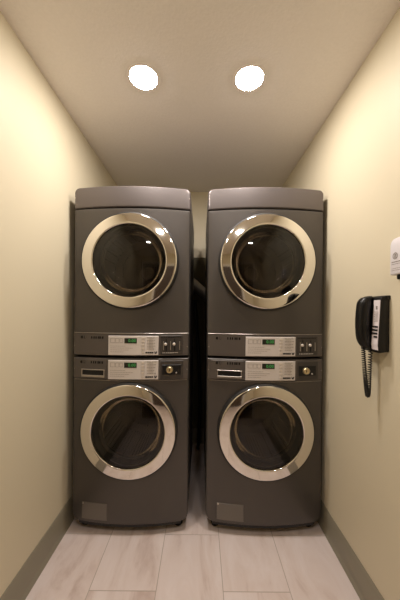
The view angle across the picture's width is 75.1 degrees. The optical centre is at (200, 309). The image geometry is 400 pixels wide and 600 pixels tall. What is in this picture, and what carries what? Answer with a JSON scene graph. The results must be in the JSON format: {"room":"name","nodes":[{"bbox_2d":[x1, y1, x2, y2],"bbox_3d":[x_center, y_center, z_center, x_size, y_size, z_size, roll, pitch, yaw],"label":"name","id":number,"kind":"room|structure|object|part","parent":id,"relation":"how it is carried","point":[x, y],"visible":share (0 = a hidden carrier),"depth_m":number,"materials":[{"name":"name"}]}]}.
{"room":"laundry","nodes":[
{"label":"laundry","id":0,"kind":"room"},
{"bbox_2d":[0,11,116,596],"bbox_3d":[-0.847,0.065,0.334,0.100,2.475,4.667,0,0,0],"label":"wall","id":1,"kind":"structure","parent":0,"point":[45,157],"depth_m":1.24,"materials":[{"name":"beige paint"}]},
{"bbox_2d":[0,494,74,599],"bbox_3d":[-0.798,1.229,0.334,0.016,0.148,4.467,0,0,0],"label":"baseboard","id":2,"kind":"structure","parent":1,"relation":"attached to","point":[27,576],"depth_m":1.29,"materials":[{"name":"beige plastic"}]},
{"bbox_2d":[25,443,359,599],"bbox_3d":[-0.034,1.360,0.334,1.746,0.100,4.667,0,0,0],"label":"floor","id":3,"kind":"structure","parent":0,"point":[196,559],"depth_m":1.34,"materials":[{"name":"tile"}]},
{"bbox_2d":[73,342,192,526],"bbox_3d":[-0.418,0.792,1.891,0.686,1.029,0.860,0,0,0],"label":"washing machine","id":4,"kind":"object","parent":3,"relation":"on","point":[132,430],"visible":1,"depth_m":1.51,"materials":[{"name":"paint"}]},
{"bbox_3d":[-0.641,0.342,1.516,0.190,0.110,0.014,0,0,9],"label":"detergent drawer","id":5,"kind":"part","parent":4,"relation":"part of","materials":[{"name":"grey plastic"}]},
{"bbox_3d":[-0.627,0.366,1.511,0.145,0.046,0.016,0,0,8],"label":"grip frame","id":6,"kind":"part","parent":4,"relation":"part of","materials":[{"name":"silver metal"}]},
{"bbox_3d":[-0.417,0.699,1.520,0.415,0.415,0.062,0,0,0],"label":"frame","id":7,"kind":"part","parent":4,"relation":"part of","materials":[{"name":"black plastic"}]},
{"bbox_3d":[-0.417,0.699,1.509,0.562,0.562,0.052,0,0,0],"label":"door","id":8,"kind":"part","parent":4,"relation":"part of","materials":[{"name":"silver metal"}]},
{"bbox_2d":[99,398,160,459],"bbox_3d":[-0.417,0.699,1.565,0.364,0.364,0.083,0,0,0],"label":"window","id":9,"kind":"structure","parent":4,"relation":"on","point":[104,448],"depth_m":1.54,"materials":[{"name":"glass"}]},
{"bbox_3d":[-0.414,0.342,1.518,0.678,0.122,0.047,0,0,0],"label":"control panel","id":10,"kind":"part","parent":4,"relation":"part of","materials":[{"name":"grey plastic"}]},
{"bbox_3d":[-0.414,0.408,1.519,0.662,0.003,0.043,0,0,0],"label":"panel trim","id":11,"kind":"part","parent":4,"relation":"part of","materials":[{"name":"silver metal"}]},
{"bbox_3d":[-0.391,0.344,1.501,0.290,0.111,0.019,0,0,-1],"label":"control plate","id":12,"kind":"part","parent":4,"relation":"part of","materials":[{"name":"silver metal"}]},
{"bbox_2d":[74,186,193,355],"bbox_3d":[-0.409,-0.225,1.891,0.688,0.988,0.860,0,0,0],"label":"dryer","id":13,"kind":"object","parent":4,"relation":"on","point":[134,245],"visible":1,"depth_m":1.51,"materials":[{"name":"paint"}]},
{"bbox_3d":[-0.409,-0.283,1.520,0.415,0.415,0.062,0,0,0],"label":"frame","id":14,"kind":"part","parent":13,"relation":"part of","materials":[{"name":"black plastic"}]},
{"bbox_3d":[-0.409,-0.283,1.509,0.562,0.562,0.052,0,0,0],"label":"door","id":15,"kind":"part","parent":13,"relation":"part of","materials":[{"name":"silver metal"}]},
{"bbox_2d":[100,231,161,292],"bbox_3d":[-0.409,-0.283,1.565,0.364,0.364,0.083,0,0,0],"label":"window","id":16,"kind":"structure","parent":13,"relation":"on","point":[113,235],"depth_m":1.54,"materials":[{"name":"glass"}]},
{"bbox_3d":[-0.413,0.201,1.518,0.678,0.128,0.047,0,0,0],"label":"control panel","id":17,"kind":"part","parent":13,"relation":"part of","materials":[{"name":"grey plastic"}]},
{"bbox_3d":[-0.412,0.135,1.518,0.678,0.003,0.049,0,0,0],"label":"panel trim","id":18,"kind":"part","parent":13,"relation":"part of","materials":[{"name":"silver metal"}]},
{"bbox_3d":[-0.390,0.204,1.501,0.290,0.111,0.019,0,0,-1],"label":"control plate","id":19,"kind":"part","parent":13,"relation":"part of","materials":[{"name":"silver metal"}]},
{"bbox_3d":[-0.406,-0.657,1.910,0.688,0.124,0.822,0,0,0],"label":"panel","id":20,"kind":"part","parent":13,"relation":"part of","materials":[{"name":"grey metal"}]},
{"bbox_3d":[-0.170,0.203,1.518,0.130,0.108,0.012,0,0,-9],"label":"coin plate","id":21,"kind":"part","parent":13,"relation":"part of","materials":[{"name":"grey plastic"}]},
{"bbox_2d":[194,278,204,301],"bbox_3d":[-0.083,-0.208,2.414,0.452,0.324,0.111,0,0,-3],"label":"duct","id":22,"kind":"object","parent":13,"relation":"attached to","point":[199,290],"visible":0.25,"depth_m":2.37,"materials":[{"name":"silver metal"}]},
{"bbox_3d":[-0.169,0.347,1.519,0.133,0.104,0.011,0,0,-9],"label":"lock plate","id":23,"kind":"part","parent":4,"relation":"part of","materials":[{"name":"grey plastic"}]},
{"bbox_2d":[204,344,321,527],"bbox_3d":[0.373,0.799,1.891,0.686,1.029,0.860,0,0,0],"label":"washing machine","id":24,"kind":"object","parent":3,"relation":"on","point":[262,415],"visible":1,"depth_m":1.51,"materials":[{"name":"paint"}]},
{"bbox_3d":[0.150,0.348,1.516,0.190,0.110,0.014,0,0,9],"label":"detergent drawer","id":25,"kind":"part","parent":24,"relation":"part of","materials":[{"name":"grey plastic"}]},
{"bbox_3d":[0.164,0.372,1.511,0.145,0.046,0.016,0,0,8],"label":"grip frame","id":26,"kind":"part","parent":24,"relation":"part of","materials":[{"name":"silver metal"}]},
{"bbox_2d":[205,187,323,356],"bbox_3d":[0.382,-0.219,1.891,0.688,0.988,0.860,0,0,0],"label":"dryer","id":27,"kind":"object","parent":24,"relation":"on","point":[264,268],"visible":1,"depth_m":1.51,"materials":[{"name":"paint"}]},
{"bbox_3d":[0.386,-0.651,1.910,0.688,0.124,0.822,0,0,0],"label":"panel","id":28,"kind":"part","parent":27,"relation":"part of","materials":[{"name":"grey metal"}]},
{"bbox_3d":[0.378,0.207,1.518,0.678,0.128,0.047,0,0,0],"label":"control panel","id":29,"kind":"part","parent":27,"relation":"part of","materials":[{"name":"grey plastic"}]},
{"bbox_3d":[0.379,0.141,1.518,0.678,0.003,0.049,0,0,0],"label":"panel trim","id":30,"kind":"part","parent":27,"relation":"part of","materials":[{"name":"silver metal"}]},
{"bbox_2d":[235,232,296,293],"bbox_3d":[0.382,-0.277,1.565,0.364,0.364,0.083,0,0,0],"label":"window","id":31,"kind":"structure","parent":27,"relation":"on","point":[286,238],"depth_m":1.54,"materials":[{"name":"glass"}]},
{"bbox_3d":[0.382,-0.277,1.509,0.562,0.562,0.052,0,0,0],"label":"door","id":32,"kind":"part","parent":27,"relation":"part of","materials":[{"name":"silver metal"}]},
{"bbox_3d":[0.382,-0.277,1.520,0.415,0.415,0.062,0,0,0],"label":"frame","id":33,"kind":"part","parent":27,"relation":"part of","materials":[{"name":"plastic"}]},
{"bbox_3d":[0.401,0.211,1.501,0.290,0.111,0.019,0,0,-1],"label":"control plate","id":34,"kind":"part","parent":27,"relation":"part of","materials":[{"name":"silver metal"}]},
{"bbox_3d":[0.621,0.209,1.518,0.130,0.108,0.012,0,0,-9],"label":"coin plate","id":35,"kind":"part","parent":27,"relation":"part of","materials":[{"name":"grey plastic"}]},
{"bbox_3d":[0.377,0.348,1.518,0.678,0.122,0.047,0,0,0],"label":"control panel","id":36,"kind":"part","parent":24,"relation":"part of","materials":[{"name":"grey plastic"}]},
{"bbox_2d":[234,399,295,460],"bbox_3d":[0.374,0.705,1.565,0.364,0.364,0.083,0,0,0],"label":"window","id":37,"kind":"structure","parent":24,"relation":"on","point":[289,450],"depth_m":1.54,"materials":[{"name":"glass"}]},
{"bbox_3d":[0.374,0.705,1.509,0.562,0.562,0.052,0,0,0],"label":"door","id":38,"kind":"part","parent":24,"relation":"part of","materials":[{"name":"silver metal"}]},
{"bbox_3d":[0.374,0.705,1.520,0.415,0.415,0.062,0,0,0],"label":"frame","id":39,"kind":"part","parent":24,"relation":"part of","materials":[{"name":"black plastic"}]},
{"bbox_3d":[0.377,0.415,1.519,0.662,0.003,0.043,0,0,0],"label":"panel trim","id":40,"kind":"part","parent":24,"relation":"part of","materials":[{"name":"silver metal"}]},
{"bbox_3d":[0.400,0.351,1.501,0.290,0.111,0.019,0,0,-1],"label":"control plate","id":41,"kind":"part","parent":24,"relation":"part of","materials":[{"name":"silver metal"}]},
{"bbox_3d":[0.622,0.353,1.519,0.133,0.104,0.011,0,0,-9],"label":"lock plate","id":42,"kind":"part","parent":24,"relation":"part of","materials":[{"name":"grey plastic"}]},
{"bbox_2d":[190,192,208,257],"bbox_3d":[-0.024,0.072,2.617,1.546,2.475,0.100,0,0,0],"label":"wall","id":43,"kind":"structure","parent":0,"point":[199,200],"depth_m":2.57,"materials":[{"name":"beige paint"}]},
{"bbox_2d":[192,428,203,443],"bbox_3d":[-0.033,1.236,2.559,1.512,0.148,0.016,0,0,0],"label":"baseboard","id":44,"kind":"structure","parent":43,"relation":"attached to","point":[194,430],"depth_m":2.56,"materials":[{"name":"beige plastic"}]},
{"bbox_2d":[192,258,205,427],"bbox_3d":[-0.026,0.323,2.557,1.506,1.673,0.020,0,0,0],"label":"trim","id":45,"kind":"structure","parent":43,"relation":"attached to","point":[199,263],"depth_m":2.55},
{"bbox_2d":[0,0,399,191],"bbox_3d":[-0.013,-1.215,0.334,1.746,0.100,4.667,0,0,0],"label":"ceiling","id":46,"kind":"structure","parent":0,"point":[195,130],"depth_m":1.28,"materials":[{"name":"paint"}]},
{"bbox_2d":[129,64,157,89],"bbox_3d":[-0.288,-1.163,1.306,0.142,0.008,0.142,0,0,0],"label":"recessed light","id":47,"kind":"object","parent":46,"relation":"in","point":[142,76],"visible":1,"depth_m":1.30,"materials":[{"name":"white"}]},
{"bbox_2d":[235,65,263,90],"bbox_3d":[0.243,-1.159,1.306,0.142,0.008,0.142,0,0,0],"label":"recessed light","id":48,"kind":"object","parent":46,"relation":"in","point":[248,78],"visible":1,"depth_m":1.30,"materials":[{"name":"white"}]},
{"bbox_2d":[282,7,399,599],"bbox_3d":[0.799,0.079,0.334,0.100,2.475,4.667,0,0,0],"label":"wall","id":49,"kind":"structure","parent":0,"point":[353,158],"depth_m":1.21,"materials":[{"name":"beige paint"}]},
{"bbox_2d":[317,500,383,599],"bbox_3d":[0.732,1.242,0.334,0.016,0.148,4.467,0,0,0],"label":"baseboard","id":50,"kind":"structure","parent":49,"relation":"attached to","point":[365,588],"depth_m":1.29,"materials":[{"name":"beige plastic"}]},
{"bbox_2d":[355,295,390,397],"bbox_3d":[0.702,0.157,1.089,0.093,0.430,0.122,0,0,0],"label":"wall telephone","id":51,"kind":"object","parent":49,"relation":"attached to","point":[372,313],"visible":1,"depth_m":1.07,"materials":[{"name":"black plastic"}]},
{"bbox_3d":[0.699,0.264,1.099,0.043,0.216,0.028,0,0,0],"label":"coiled cord","id":52,"kind":"part","parent":51,"relation":"part of","materials":[{"name":"black plastic"}]},
{"bbox_2d":[390,237,399,278],"bbox_3d":[0.734,-0.190,0.938,0.035,0.154,0.105,0,0,0],"label":"wall dispenser","id":53,"kind":"object","parent":49,"relation":"attached to","point":[395,244],"visible":1,"depth_m":0.96,"materials":[{"name":"white plastic"}]}
]}

